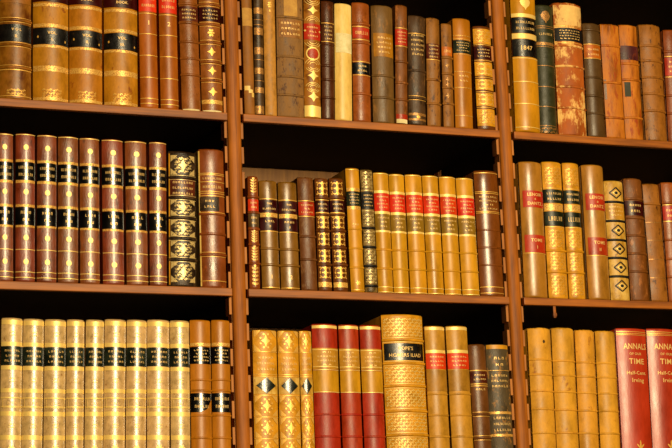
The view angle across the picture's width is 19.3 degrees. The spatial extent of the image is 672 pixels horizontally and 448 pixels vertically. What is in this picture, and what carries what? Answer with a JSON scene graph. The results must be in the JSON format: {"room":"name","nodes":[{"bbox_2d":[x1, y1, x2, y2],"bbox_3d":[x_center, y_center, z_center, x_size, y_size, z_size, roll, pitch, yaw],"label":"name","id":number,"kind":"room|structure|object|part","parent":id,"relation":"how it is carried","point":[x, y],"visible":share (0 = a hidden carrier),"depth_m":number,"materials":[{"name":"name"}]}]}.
{"room":"library","nodes":[
{"label":"library","id":0,"kind":"room"},
{"bbox_3d":[0.631,1.682,0.675,6.000,0.050,4.600,3,-13,-21],"label":"floor","id":1,"kind":"structure","parent":0,"visible":0},
{"bbox_2d":[0,0,671,447],"bbox_3d":[0.045,0.812,2.883,1.345,2.624,0.289,3,-13,-21],"label":"bookcase","id":2,"kind":"object","parent":1,"relation":"on","point":[277,149],"visible":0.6,"depth_m":2.99,"materials":[{"name":"brown wood"}]},
{"bbox_2d":[0,133,12,280],"bbox_3d":[-0.484,-0.009,2.794,0.025,0.210,0.150,3,-13,-21],"label":"book","id":3,"kind":"object","parent":2,"relation":"on","point":[6,139],"visible":1,"depth_m":2.73,"materials":[{"name":"leather"}]},
{"bbox_2d":[0,318,22,447],"bbox_3d":[-0.465,0.245,2.741,0.030,0.210,0.147,4,-13,-21],"label":"book","id":4,"kind":"object","parent":2,"relation":"on","point":[11,349],"visible":1,"depth_m":2.68,"materials":[{"name":"paper"}]},
{"bbox_2d":[0,0,31,99],"bbox_3d":[-0.482,-0.274,2.869,0.048,0.240,0.176,3,-13,-21],"label":"book","id":5,"kind":"object","parent":2,"relation":"on","point":[15,15],"visible":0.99,"depth_m":2.78,"materials":[{"name":"leather"}]},
{"bbox_2d":[13,133,34,281],"bbox_3d":[-0.457,-0.008,2.806,0.028,0.211,0.152,3,-13,-21],"label":"book","id":6,"kind":"object","parent":2,"relation":"on","point":[23,143],"visible":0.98,"depth_m":2.74,"materials":[{"name":"leather"}]},
{"bbox_2d":[21,319,43,447],"bbox_3d":[-0.438,0.247,2.752,0.029,0.209,0.148,4,-14,-21],"label":"book","id":7,"kind":"object","parent":2,"relation":"on","point":[33,329],"visible":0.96,"depth_m":2.69,"materials":[{"name":"paper"}]},
{"bbox_2d":[35,135,56,282],"bbox_3d":[-0.429,-0.006,2.818,0.032,0.212,0.155,3,-13,-21],"label":"book","id":8,"kind":"object","parent":2,"relation":"on","point":[45,145],"visible":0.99,"depth_m":2.75,"materials":[{"name":"leather"}]},
{"bbox_2d":[31,0,67,101],"bbox_3d":[-0.435,-0.272,2.888,0.051,0.240,0.174,3,-13,-21],"label":"book","id":9,"kind":"object","parent":2,"relation":"on","point":[49,18],"visible":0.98,"depth_m":2.80,"materials":[{"name":"leather"}]},
{"bbox_2d":[42,319,65,447],"bbox_3d":[-0.410,0.249,2.767,0.031,0.209,0.156,4,-13,-21],"label":"book","id":10,"kind":"object","parent":2,"relation":"on","point":[54,369],"visible":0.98,"depth_m":2.70,"materials":[{"name":"paper"}]},
{"bbox_2d":[56,136,77,282],"bbox_3d":[-0.401,-0.005,2.830,0.029,0.211,0.157,3,-13,-21],"label":"book","id":11,"kind":"object","parent":2,"relation":"on","point":[66,146],"visible":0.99,"depth_m":2.76,"materials":[{"name":"leather"}]},
{"bbox_2d":[65,319,83,447],"bbox_3d":[-0.385,0.250,2.778,0.025,0.210,0.157,4,-13,-21],"label":"book","id":12,"kind":"object","parent":2,"relation":"on","point":[74,394],"visible":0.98,"depth_m":2.71,"materials":[{"name":"paper"}]},
{"bbox_2d":[68,0,101,104],"bbox_3d":[-0.388,-0.269,2.907,0.048,0.240,0.176,3,-13,-21],"label":"book","id":13,"kind":"object","parent":2,"relation":"on","point":[84,16],"visible":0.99,"depth_m":2.82,"materials":[{"name":"leather"}]},
{"bbox_2d":[78,138,99,283],"bbox_3d":[-0.371,-0.004,2.837,0.028,0.210,0.147,3,-13,-21],"label":"book","id":14,"kind":"object","parent":2,"relation":"on","point":[88,148],"visible":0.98,"depth_m":2.77,"materials":[{"name":"leather"}]},
{"bbox_2d":[83,320,103,447],"bbox_3d":[-0.358,0.250,2.784,0.026,0.210,0.148,4,-14,-21],"label":"book","id":15,"kind":"object","parent":2,"relation":"on","point":[93,329],"visible":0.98,"depth_m":2.72,"materials":[{"name":"paper"}]},
{"bbox_2d":[99,139,123,284],"bbox_3d":[-0.340,-0.002,2.850,0.032,0.210,0.150,3,-13,-21],"label":"book","id":16,"kind":"object","parent":2,"relation":"on","point":[111,231],"visible":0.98,"depth_m":2.79,"materials":[{"name":"leather"}]},
{"bbox_3d":[-0.401,-0.137,2.923,0.410,0.011,0.255,3,-13,-21],"label":"shelf","id":17,"kind":"part","parent":2,"relation":"part of","materials":[{"name":"brown wood"}]},
{"bbox_3d":[-0.391,0.117,2.868,0.410,0.011,0.255,3,-13,-21],"label":"shelf","id":18,"kind":"part","parent":2,"relation":"part of","materials":[{"name":"brown wood"}]},
{"bbox_2d":[103,319,125,447],"bbox_3d":[-0.332,0.252,2.799,0.031,0.211,0.158,4,-14,-21],"label":"book","id":19,"kind":"object","parent":2,"relation":"on","point":[114,367],"visible":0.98,"depth_m":2.73,"materials":[{"name":"paper"}]},
{"bbox_2d":[102,0,137,106],"bbox_3d":[-0.338,-0.268,2.922,0.050,0.240,0.168,3,-13,-21],"label":"book","id":20,"kind":"object","parent":2,"relation":"on","point":[119,17],"visible":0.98,"depth_m":2.84,"materials":[{"name":"leather"}]},
{"bbox_2d":[122,141,147,284],"bbox_3d":[-0.307,-0.001,2.861,0.032,0.210,0.147,3,-13,-21],"label":"book","id":21,"kind":"object","parent":2,"relation":"on","point":[134,152],"visible":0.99,"depth_m":2.80,"materials":[{"name":"leather"}]},
{"bbox_2d":[125,320,146,447],"bbox_3d":[-0.303,0.253,2.809,0.029,0.211,0.156,4,-14,-21],"label":"book","id":22,"kind":"object","parent":2,"relation":"on","point":[136,330],"visible":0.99,"depth_m":2.74,"materials":[{"name":"paper"}]},
{"bbox_2d":[137,0,157,107],"bbox_3d":[-0.298,-0.254,2.928,0.027,0.212,0.155,3,-13,-21],"label":"book","id":23,"kind":"object","parent":2,"relation":"on","point":[147,76],"visible":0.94,"depth_m":2.85,"materials":[{"name":"leather"}]},
{"bbox_2d":[146,142,166,285],"bbox_3d":[-0.279,0.000,2.875,0.026,0.210,0.151,3,-13,-21],"label":"book","id":24,"kind":"object","parent":2,"relation":"on","point":[155,151],"visible":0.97,"depth_m":2.81,"materials":[{"name":"leather"}]},
{"bbox_2d":[146,320,169,447],"bbox_3d":[-0.273,0.253,2.820,0.036,0.212,0.153,3,-13,-21],"label":"book","id":25,"kind":"object","parent":2,"relation":"on","point":[157,339],"visible":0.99,"depth_m":2.76,"materials":[{"name":"paper"}]},
{"bbox_2d":[156,0,178,108],"bbox_3d":[-0.269,-0.253,2.937,0.027,0.212,0.151,3,-13,-21],"label":"book","id":26,"kind":"object","parent":2,"relation":"on","point":[166,10],"visible":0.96,"depth_m":2.87,"materials":[{"name":"leather"}]},
{"bbox_2d":[169,320,189,447],"bbox_3d":[-0.243,0.255,2.830,0.029,0.212,0.152,3,-13,-21],"label":"book","id":27,"kind":"object","parent":2,"relation":"on","point":[179,382],"visible":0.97,"depth_m":2.77,"materials":[{"name":"paper"}]},
{"bbox_2d":[166,151,196,286],"bbox_3d":[-0.244,0.007,2.884,0.048,0.199,0.147,4,-13,-21],"label":"book","id":28,"kind":"object","parent":2,"relation":"on","point":[181,179],"visible":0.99,"depth_m":2.82,"materials":[{"name":"leather"}]},
{"bbox_3d":[-0.220,-0.051,2.831,0.037,0.026,0.006,4,-13,-21],"label":"spine panel","id":29,"kind":"part","parent":28,"relation":"part of","materials":[{"name":"red leather"}]},
{"bbox_2d":[176,0,200,110],"bbox_3d":[-0.239,-0.246,2.947,0.031,0.200,0.152,2,-13,-21],"label":"book","id":30,"kind":"object","parent":2,"relation":"on","point":[188,59],"visible":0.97,"depth_m":2.88,"materials":[{"name":"leather"}]},
{"bbox_3d":[-0.215,-0.307,2.892,0.029,0.022,0.006,2,-13,-21],"label":"spine panel","id":31,"kind":"part","parent":30,"relation":"part of","materials":[{"name":"brown leather"}]},
{"bbox_2d":[188,320,211,447],"bbox_3d":[-0.215,0.255,2.841,0.032,0.213,0.150,3,-13,-21],"label":"book","id":32,"kind":"object","parent":2,"relation":"on","point":[199,330],"visible":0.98,"depth_m":2.78,"materials":[{"name":"leather"}]},
{"bbox_3d":[-0.161,0.819,2.804,0.017,2.594,0.252,3,-13,-21],"label":"partition panel","id":33,"kind":"part","parent":2,"relation":"part of","materials":[{"name":"brown wood"}]},
{"bbox_2d":[197,0,222,111],"bbox_3d":[-0.207,-0.246,2.954,0.034,0.200,0.143,2,-13,-21],"label":"book","id":34,"kind":"object","parent":2,"relation":"on","point":[210,63],"visible":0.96,"depth_m":2.89,"materials":[{"name":"leather"}]},
{"bbox_2d":[195,149,226,287],"bbox_3d":[-0.202,0.006,2.902,0.040,0.204,0.150,3,-13,-21],"label":"book","id":35,"kind":"object","parent":2,"relation":"on","point":[211,255],"visible":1,"depth_m":2.84,"materials":[{"name":"leather"}]},
{"bbox_2d":[210,320,231,447],"bbox_3d":[-0.189,0.257,2.856,0.029,0.214,0.158,3,-13,-21],"label":"book","id":36,"kind":"object","parent":2,"relation":"on","point":[219,329],"visible":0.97,"depth_m":2.79,"materials":[{"name":"leather"}]},
{"bbox_2d":[237,0,254,116],"bbox_3d":[-0.154,-0.243,2.975,0.016,0.200,0.139,3,-13,-21],"label":"book","id":37,"kind":"object","parent":2,"relation":"on","point":[245,45],"visible":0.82,"depth_m":2.91,"materials":[{"name":"brown leather"}]},
{"bbox_2d":[243,176,260,290],"bbox_3d":[-0.139,0.024,2.908,0.019,0.167,0.122,3,-13,-21],"label":"book","id":38,"kind":"object","parent":2,"relation":"on","point":[250,192],"visible":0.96,"depth_m":2.86,"materials":[{"name":"leather"}]},
{"bbox_2d":[251,0,263,114],"bbox_3d":[-0.139,-0.241,2.981,0.014,0.197,0.140,3,-13,-21],"label":"book","id":39,"kind":"object","parent":2,"relation":"on","point":[257,11],"visible":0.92,"depth_m":2.92,"materials":[{"name":"leather"}]},
{"bbox_2d":[247,330,278,447],"bbox_3d":[-0.124,0.264,2.871,0.041,0.202,0.141,3,-13,-21],"label":"book","id":40,"kind":"object","parent":2,"relation":"on","point":[263,396],"visible":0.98,"depth_m":2.81,"materials":[{"name":"paper"}]},
{"bbox_3d":[-0.100,0.230,2.814,0.036,0.024,0.006,3,-13,-21],"label":"spine panel","id":41,"kind":"part","parent":40,"relation":"part of","materials":[{"name":"black leather"}]},
{"bbox_2d":[258,180,279,289],"bbox_3d":[-0.115,0.027,2.913,0.029,0.162,0.114,2,-13,-21],"label":"book","id":42,"kind":"object","parent":2,"relation":"on","point":[267,201],"visible":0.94,"depth_m":2.86,"materials":[{"name":"leather"}]},
{"bbox_2d":[262,0,276,115],"bbox_3d":[-0.122,-0.240,2.987,0.018,0.197,0.140,3,-13,-21],"label":"book","id":43,"kind":"object","parent":2,"relation":"on","point":[269,51],"visible":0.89,"depth_m":2.92,"materials":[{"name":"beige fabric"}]},
{"bbox_2d":[276,182,299,289],"bbox_3d":[-0.088,0.029,2.927,0.031,0.161,0.122,3,-13,-21],"label":"book","id":44,"kind":"object","parent":2,"relation":"on","point":[286,191],"visible":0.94,"depth_m":2.87,"materials":[{"name":"leather"}]},
{"bbox_2d":[276,331,300,447],"bbox_3d":[-0.091,0.266,2.885,0.035,0.202,0.145,3,-13,-21],"label":"book","id":45,"kind":"object","parent":2,"relation":"on","point":[289,429],"visible":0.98,"depth_m":2.82,"materials":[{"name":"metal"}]},
{"bbox_3d":[-0.066,0.232,2.826,0.032,0.024,0.005,3,-13,-21],"label":"spine panel","id":46,"kind":"part","parent":45,"relation":"part of","materials":[{"name":"black leather"}]},
{"bbox_2d":[274,0,304,117],"bbox_3d":[-0.091,-0.240,2.998,0.043,0.197,0.140,4,-14,-21],"label":"book","id":47,"kind":"object","parent":2,"relation":"on","point":[288,13],"visible":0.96,"depth_m":2.94,"materials":[{"name":"leather"}]},
{"bbox_3d":[-0.068,-0.291,2.946,0.036,0.028,0.004,4,-14,-21],"label":"spine panel","id":48,"kind":"part","parent":47,"relation":"part of","materials":[{"name":"brown leather"}]},
{"bbox_3d":[-0.004,0.846,3.006,0.422,2.574,0.012,3,-13,-21],"label":"panel","id":49,"kind":"part","parent":2,"relation":"part of","materials":[{"name":"brown wood"}]},
{"bbox_2d":[292,177,316,290],"bbox_3d":[-0.063,0.027,2.941,0.027,0.170,0.127,2,-13,-21],"label":"book","id":50,"kind":"object","parent":2,"relation":"on","point":[306,236],"visible":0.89,"depth_m":2.89,"materials":[{"name":"leather"}]},
{"bbox_2d":[298,331,314,447],"bbox_3d":[-0.068,0.268,2.897,0.019,0.201,0.151,3,-13,-21],"label":"book","id":51,"kind":"object","parent":2,"relation":"on","point":[304,337],"visible":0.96,"depth_m":2.83,"materials":[{"name":"paper"}]},
{"bbox_3d":[-0.042,0.233,2.835,0.019,0.024,0.003,3,-13,-21],"label":"spine panel","id":52,"kind":"part","parent":51,"relation":"part of","materials":[{"name":"black leather"}]},
{"bbox_2d":[302,0,320,118],"bbox_3d":[-0.060,-0.237,3.013,0.032,0.198,0.143,3,-13,-21],"label":"book","id":53,"kind":"object","parent":2,"relation":"on","point":[310,9],"visible":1,"depth_m":2.95,"materials":[{"name":"paper"}]},
{"bbox_2d":[297,324,340,447],"bbox_3d":[-0.039,0.264,2.912,0.040,0.212,0.156,3,-13,-21],"label":"book","id":54,"kind":"object","parent":2,"relation":"on","point":[324,349],"visible":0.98,"depth_m":2.85,"materials":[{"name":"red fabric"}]},
{"bbox_2d":[313,178,331,290],"bbox_3d":[-0.040,0.028,2.949,0.023,0.170,0.125,3,-13,-21],"label":"book","id":55,"kind":"object","parent":2,"relation":"on","point":[320,185],"visible":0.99,"depth_m":2.89,"materials":[{"name":"paper"}]},
{"bbox_2d":[320,1,334,119],"bbox_3d":[-0.035,-0.232,3.017,0.023,0.186,0.137,4,-14,-21],"label":"book","id":56,"kind":"object","parent":2,"relation":"on","point":[327,45],"visible":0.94,"depth_m":2.96,"materials":[{"name":"leather"}]},
{"bbox_2d":[327,178,347,291],"bbox_3d":[-0.017,0.028,2.956,0.026,0.171,0.122,2,-13,-21],"label":"book","id":57,"kind":"object","parent":2,"relation":"on","point":[335,185],"visible":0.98,"depth_m":2.90,"materials":[{"name":"paper"}]},
{"bbox_2d":[333,3,351,120],"bbox_3d":[-0.011,-0.231,3.024,0.033,0.185,0.128,3,-13,-21],"label":"book","id":58,"kind":"object","parent":2,"relation":"on","point":[342,48],"visible":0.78,"depth_m":2.97,"materials":[{"name":"leather"}]},
{"bbox_2d":[332,168,364,291],"bbox_3d":[0.006,0.022,2.973,0.023,0.188,0.132,2,-13,-21],"label":"book","id":59,"kind":"object","parent":2,"relation":"on","point":[350,176],"visible":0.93,"depth_m":2.92,"materials":[{"name":"leather"}]},
{"bbox_2d":[337,325,362,447],"bbox_3d":[-0.004,0.266,2.925,0.032,0.212,0.154,3,-13,-21],"label":"book","id":60,"kind":"object","parent":2,"relation":"on","point":[347,335],"visible":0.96,"depth_m":2.86,"materials":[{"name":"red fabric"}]},
{"bbox_2d":[350,2,370,121],"bbox_3d":[0.015,-0.230,3.039,0.030,0.188,0.142,4,-14,-21],"label":"book","id":61,"kind":"object","parent":2,"relation":"on","point":[361,110],"visible":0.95,"depth_m":2.98,"materials":[{"name":"leather"}]},
{"bbox_3d":[0.009,-0.118,3.083,0.410,0.011,0.255,3,-13,-21],"label":"shelf","id":62,"kind":"part","parent":2,"relation":"part of","materials":[{"name":"brown wood"}]},
{"bbox_2d":[359,170,377,292],"bbox_3d":[0.026,0.024,2.982,0.022,0.187,0.137,2,-13,-21],"label":"book","id":63,"kind":"object","parent":2,"relation":"on","point":[368,228],"visible":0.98,"depth_m":2.92,"materials":[{"name":"leather"}]},
{"bbox_2d":[358,325,385,447],"bbox_3d":[0.029,0.267,2.935,0.034,0.212,0.149,3,-13,-21],"label":"book","id":64,"kind":"object","parent":2,"relation":"on","point":[369,337],"visible":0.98,"depth_m":2.87,"materials":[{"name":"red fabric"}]},
{"bbox_3d":[0.019,0.135,3.028,0.410,0.011,0.255,3,-13,-21],"label":"shelf","id":65,"kind":"part","parent":2,"relation":"part of","materials":[{"name":"brown wood"}]},
{"bbox_2d":[369,5,394,123],"bbox_3d":[0.049,-0.229,3.050,0.037,0.187,0.136,4,-14,-21],"label":"book","id":66,"kind":"object","parent":2,"relation":"on","point":[382,99],"visible":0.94,"depth_m":2.99,"materials":[{"name":"leather"}]},
{"bbox_2d":[372,172,393,292],"bbox_3d":[0.049,0.026,2.987,0.026,0.183,0.128,3,-13,-21],"label":"book","id":67,"kind":"object","parent":2,"relation":"on","point":[384,268],"visible":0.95,"depth_m":2.93,"materials":[{"name":"leather"}]},
{"bbox_3d":[-0.001,-0.372,3.137,0.410,0.011,0.255,3,-13,-21],"label":"shelf","id":68,"kind":"part","parent":2,"relation":"part of","materials":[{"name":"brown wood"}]},
{"bbox_2d":[358,314,428,447],"bbox_3d":[0.076,0.262,2.963,0.069,0.230,0.166,2,-13,-21],"label":"book","id":69,"kind":"object","parent":2,"relation":"on","point":[403,372],"visible":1,"depth_m":2.90,"materials":[{"name":"paper"}]},
{"bbox_2d":[388,174,408,293],"bbox_3d":[0.071,0.028,3.001,0.026,0.182,0.138,3,-13,-21],"label":"book","id":70,"kind":"object","parent":2,"relation":"on","point":[399,251],"visible":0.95,"depth_m":2.94,"materials":[{"name":"leather"}]},
{"bbox_2d":[391,5,407,123],"bbox_3d":[0.076,-0.229,3.062,0.027,0.191,0.140,3,-13,-21],"label":"book","id":71,"kind":"object","parent":2,"relation":"on","point":[399,12],"visible":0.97,"depth_m":3.00,"materials":[{"name":"leather"}]},
{"bbox_2d":[404,174,427,293],"bbox_3d":[0.099,0.028,3.006,0.028,0.183,0.127,2,-13,-21],"label":"book","id":72,"kind":"object","parent":2,"relation":"on","point":[416,252],"visible":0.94,"depth_m":2.95,"materials":[{"name":"leather"}]},
{"bbox_2d":[407,15,426,125],"bbox_3d":[0.102,-0.222,3.065,0.036,0.176,0.129,3,-13,-21],"label":"book","id":73,"kind":"object","parent":2,"relation":"on","point":[416,104],"visible":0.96,"depth_m":3.01,"materials":[{"name":"leather"}]},
{"bbox_2d":[421,175,443,294],"bbox_3d":[0.124,0.029,3.018,0.027,0.183,0.131,2,-13,-21],"label":"book","id":74,"kind":"object","parent":2,"relation":"on","point":[431,210],"visible":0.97,"depth_m":2.96,"materials":[{"name":"leather"}]},
{"bbox_2d":[425,18,440,126],"bbox_3d":[0.127,-0.219,3.076,0.028,0.174,0.132,3,-13,-21],"label":"book","id":75,"kind":"object","parent":2,"relation":"on","point":[432,49],"visible":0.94,"depth_m":3.02,"materials":[{"name":"leather"}]},
{"bbox_3d":[0.149,-0.264,3.027,0.022,0.024,0.004,5,-14,-21],"label":"spine panel","id":76,"kind":"part","parent":75,"relation":"part of","materials":[{"name":"red leather"}]},
{"bbox_2d":[422,326,449,447],"bbox_3d":[0.124,0.271,2.976,0.033,0.213,0.156,3,-13,-21],"label":"book","id":77,"kind":"object","parent":2,"relation":"on","point":[433,336],"visible":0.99,"depth_m":2.91,"materials":[{"name":"leather"}]},
{"bbox_2d":[439,23,453,126],"bbox_3d":[0.150,-0.215,3.081,0.020,0.166,0.126,4,-14,-21],"label":"book","id":78,"kind":"object","parent":2,"relation":"on","point":[445,44],"visible":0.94,"depth_m":3.03,"materials":[{"name":"leather"}]},
{"bbox_2d":[438,176,461,294],"bbox_3d":[0.150,0.031,3.029,0.028,0.183,0.133,2,-13,-21],"label":"book","id":79,"kind":"object","parent":2,"relation":"on","point":[446,191],"visible":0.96,"depth_m":2.97,"materials":[{"name":"leather"}]},
{"bbox_2d":[444,326,472,447],"bbox_3d":[0.158,0.272,2.989,0.036,0.214,0.156,2,-13,-21],"label":"book","id":80,"kind":"object","parent":2,"relation":"on","point":[455,337],"visible":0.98,"depth_m":2.92,"materials":[{"name":"leather"}]},
{"bbox_2d":[446,18,472,128],"bbox_3d":[0.174,-0.219,3.095,0.030,0.176,0.129,4,-14,-21],"label":"book","id":81,"kind":"object","parent":2,"relation":"on","point":[460,28],"visible":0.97,"depth_m":3.04,"materials":[{"name":"leather"}]},
{"bbox_2d":[455,178,479,295],"bbox_3d":[0.176,0.033,3.041,0.030,0.182,0.136,2,-13,-21],"label":"book","id":82,"kind":"object","parent":2,"relation":"on","point":[468,254],"visible":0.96,"depth_m":2.98,"materials":[{"name":"leather"}]},
{"bbox_3d":[0.249,0.837,2.964,0.017,2.594,0.252,3,-13,-21],"label":"partition panel","id":83,"kind":"part","parent":2,"relation":"part of","materials":[{"name":"brown wood"}]},
{"bbox_2d":[468,344,491,447],"bbox_3d":[0.191,0.285,2.991,0.030,0.187,0.141,2,-13,-21],"label":"book","id":84,"kind":"object","parent":2,"relation":"on","point":[480,413],"visible":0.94,"depth_m":2.93,"materials":[{"name":"leather"}]},
{"bbox_2d":[470,26,494,129],"bbox_3d":[0.210,-0.214,3.101,0.031,0.167,0.116,3,-13,-21],"label":"book","id":85,"kind":"object","parent":2,"relation":"on","point":[483,113],"visible":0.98,"depth_m":3.05,"materials":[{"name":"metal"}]},
{"bbox_3d":[0.227,-0.290,3.065,0.030,0.024,0.006,3,-13,-21],"label":"spine panel","id":86,"kind":"part","parent":85,"relation":"part of","materials":[{"name":"gold metal"}]},
{"bbox_3d":[0.229,-0.239,3.054,0.030,0.022,0.006,3,-13,-21],"label":"spine panel","id":87,"kind":"part","parent":85,"relation":"part of","materials":[{"name":"gold metal"}]},
{"bbox_3d":[0.230,-0.215,3.049,0.030,0.018,0.006,3,-13,-21],"label":"spine panel","id":88,"kind":"part","parent":85,"relation":"part of","materials":[{"name":"gold metal"}]},
{"bbox_3d":[0.231,-0.191,3.044,0.030,0.021,0.006,3,-13,-21],"label":"spine panel","id":89,"kind":"part","parent":85,"relation":"part of","materials":[{"name":"gold metal"}]},
{"bbox_3d":[0.232,-0.163,3.038,0.030,0.027,0.006,3,-13,-21],"label":"spine panel","id":90,"kind":"part","parent":85,"relation":"part of","materials":[{"name":"gold metal"}]},
{"bbox_2d":[463,171,503,296],"bbox_3d":[0.209,0.028,3.058,0.041,0.196,0.140,3,-13,-21],"label":"book","id":91,"kind":"object","parent":2,"relation":"on","point":[485,188],"visible":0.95,"depth_m":3.00,"materials":[{"name":"leather"}]},
{"bbox_2d":[484,344,512,447],"bbox_3d":[0.223,0.285,3.000,0.037,0.188,0.132,2,-13,-21],"label":"book","id":92,"kind":"object","parent":2,"relation":"on","point":[497,367],"visible":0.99,"depth_m":2.94,"materials":[{"name":"leather"}]},
{"bbox_2d":[503,0,539,133],"bbox_3d":[0.269,-0.234,3.149,0.043,0.222,0.164,4,-14,-21],"label":"book","id":93,"kind":"object","parent":2,"relation":"on","point":[520,22],"visible":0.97,"depth_m":3.08,"materials":[{"name":"leather"}]},
{"bbox_2d":[514,162,546,298],"bbox_3d":[0.276,0.024,3.091,0.039,0.212,0.158,3,-13,-21],"label":"book","id":94,"kind":"object","parent":2,"relation":"on","point":[528,179],"visible":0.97,"depth_m":3.02,"materials":[{"name":"leather"}]},
{"bbox_2d":[524,328,555,447],"bbox_3d":[0.285,0.278,3.041,0.040,0.214,0.159,3,-13,-21],"label":"book","id":95,"kind":"object","parent":2,"relation":"on","point":[537,349],"visible":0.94,"depth_m":2.97,"materials":[{"name":"leather"}]},
{"bbox_2d":[535,5,556,133],"bbox_3d":[0.302,-0.227,3.164,0.030,0.211,0.158,4,-14,-21],"label":"book","id":96,"kind":"object","parent":2,"relation":"on","point":[543,13],"visible":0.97,"depth_m":3.09,"materials":[{"name":"green leather"}]},
{"bbox_2d":[540,162,567,298],"bbox_3d":[0.310,0.025,3.109,0.037,0.216,0.161,3,-13,-21],"label":"book","id":97,"kind":"object","parent":2,"relation":"on","point":[556,272],"visible":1,"depth_m":3.04,"materials":[{"name":"leather"}]},
{"bbox_2d":[549,328,578,447],"bbox_3d":[0.322,0.279,3.054,0.039,0.215,0.156,3,-13,-21],"label":"book","id":98,"kind":"object","parent":2,"relation":"on","point":[561,339],"visible":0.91,"depth_m":2.99,"materials":[{"name":"leather"}]},
{"bbox_2d":[549,3,586,135],"bbox_3d":[0.343,-0.228,3.182,0.052,0.218,0.164,4,-13,-21],"label":"book","id":99,"kind":"object","parent":2,"relation":"on","point":[566,17],"visible":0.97,"depth_m":3.11,"materials":[{"name":"leather"}]},
{"bbox_3d":[0.368,-0.330,3.133,0.049,0.033,0.009,4,-13,-21],"label":"spine panel","id":100,"kind":"part","parent":99,"relation":"part of","materials":[{"name":"leather"}]},
{"bbox_2d":[560,163,584,298],"bbox_3d":[0.341,0.026,3.118,0.033,0.216,0.154,3,-13,-21],"label":"book","id":101,"kind":"object","parent":2,"relation":"on","point":[570,190],"visible":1,"depth_m":3.05,"materials":[{"name":"leather"}]},
{"bbox_2d":[573,330,598,447],"bbox_3d":[0.357,0.281,3.065,0.034,0.213,0.153,4,-14,-21],"label":"book","id":102,"kind":"object","parent":2,"relation":"on","point":[584,356],"visible":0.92,"depth_m":3.00,"materials":[{"name":"paper"}]},
{"bbox_3d":[0.418,-0.100,3.242,0.410,0.011,0.255,3,-13,-21],"label":"shelf","id":103,"kind":"part","parent":2,"relation":"part of","materials":[{"name":"brown wood"}]},
{"bbox_2d":[581,23,604,136],"bbox_3d":[0.386,-0.214,3.181,0.032,0.188,0.136,3,-13,-21],"label":"book","id":104,"kind":"object","parent":2,"relation":"on","point":[595,127],"visible":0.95,"depth_m":3.12,"materials":[{"name":"leather"}]},
{"bbox_2d":[578,165,609,299],"bbox_3d":[0.378,0.027,3.128,0.038,0.214,0.152,3,-13,-21],"label":"book","id":105,"kind":"object","parent":2,"relation":"on","point":[592,201],"visible":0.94,"depth_m":3.06,"materials":[{"name":"leather"}]},
{"bbox_3d":[0.428,0.153,3.188,0.410,0.011,0.255,3,-13,-21],"label":"shelf","id":106,"kind":"part","parent":2,"relation":"part of","materials":[{"name":"brown wood"}]},
{"bbox_3d":[0.408,-0.354,3.297,0.410,0.011,0.255,3,-13,-21],"label":"shelf","id":107,"kind":"part","parent":2,"relation":"part of","materials":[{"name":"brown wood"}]},
{"bbox_2d":[593,331,619,447],"bbox_3d":[0.391,0.282,3.076,0.035,0.212,0.148,4,-13,-21],"label":"book","id":108,"kind":"object","parent":2,"relation":"on","point":[604,341],"visible":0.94,"depth_m":3.01,"materials":[{"name":"paper"}]},
{"bbox_2d":[598,24,624,138],"bbox_3d":[0.416,-0.213,3.193,0.034,0.189,0.136,3,-13,-21],"label":"book","id":109,"kind":"object","parent":2,"relation":"on","point":[612,83],"visible":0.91,"depth_m":3.13,"materials":[{"name":"leather"}]},
{"bbox_2d":[603,181,629,300],"bbox_3d":[0.415,0.039,3.135,0.036,0.191,0.136,3,-13,-21],"label":"book","id":110,"kind":"object","parent":2,"relation":"on","point":[613,193],"visible":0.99,"depth_m":3.08,"materials":[{"name":"yellow leather"}]},
{"bbox_3d":[0.437,-0.019,3.087,0.033,0.024,0.006,3,-13,-21],"label":"spine panel","id":111,"kind":"part","parent":110,"relation":"part of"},
{"bbox_2d":[618,25,642,139],"bbox_3d":[0.448,-0.213,3.204,0.034,0.190,0.133,3,-13,-21],"label":"book","id":112,"kind":"object","parent":2,"relation":"on","point":[629,64],"visible":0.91,"depth_m":3.15,"materials":[{"name":"leather"}]},
{"bbox_2d":[611,328,651,447],"bbox_3d":[0.433,0.282,3.095,0.052,0.217,0.151,3,-13,-21],"label":"book","id":113,"kind":"object","parent":2,"relation":"on","point":[630,343],"visible":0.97,"depth_m":3.03,"materials":[{"name":"leather"}]},
{"bbox_2d":[619,178,648,300],"bbox_3d":[0.446,0.038,3.151,0.035,0.196,0.144,3,-13,-21],"label":"book","id":114,"kind":"object","parent":2,"relation":"on","point":[631,187],"visible":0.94,"depth_m":3.09,"materials":[{"name":"leather"}]},
{"bbox_2d":[636,24,666,140],"bbox_3d":[0.485,-0.213,3.222,0.041,0.195,0.138,3,-13,-21],"label":"book","id":115,"kind":"object","parent":2,"relation":"on","point":[651,79],"visible":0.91,"depth_m":3.16,"materials":[{"name":"leather"}]},
{"bbox_2d":[641,184,666,301],"bbox_3d":[0.477,0.042,3.158,0.030,0.189,0.136,2,-13,-21],"label":"book","id":116,"kind":"object","parent":2,"relation":"on","point":[657,290],"visible":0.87,"depth_m":3.10,"materials":[{"name":"leather"}]},
{"bbox_2d":[645,329,671,447],"bbox_3d":[0.481,0.285,3.119,0.053,0.217,0.162,4,-13,-21],"label":"book","id":117,"kind":"object","parent":2,"relation":"on","point":[658,341],"visible":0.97,"depth_m":3.05,"materials":[{"name":"leather"}]},
{"bbox_2d":[658,182,671,301],"bbox_3d":[0.509,0.042,3.171,0.032,0.193,0.136,3,-13,-21],"label":"book","id":118,"kind":"object","parent":2,"relation":"on","point":[665,188],"visible":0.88,"depth_m":3.12,"materials":[{"name":"leather"}]},
{"bbox_2d":[660,30,671,141],"bbox_3d":[0.521,-0.208,3.236,0.034,0.188,0.140,4,-14,-21],"label":"book","id":119,"kind":"object","parent":2,"relation":"on","point":[665,35],"visible":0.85,"depth_m":3.18,"materials":[{"name":"leather"}]}
]}

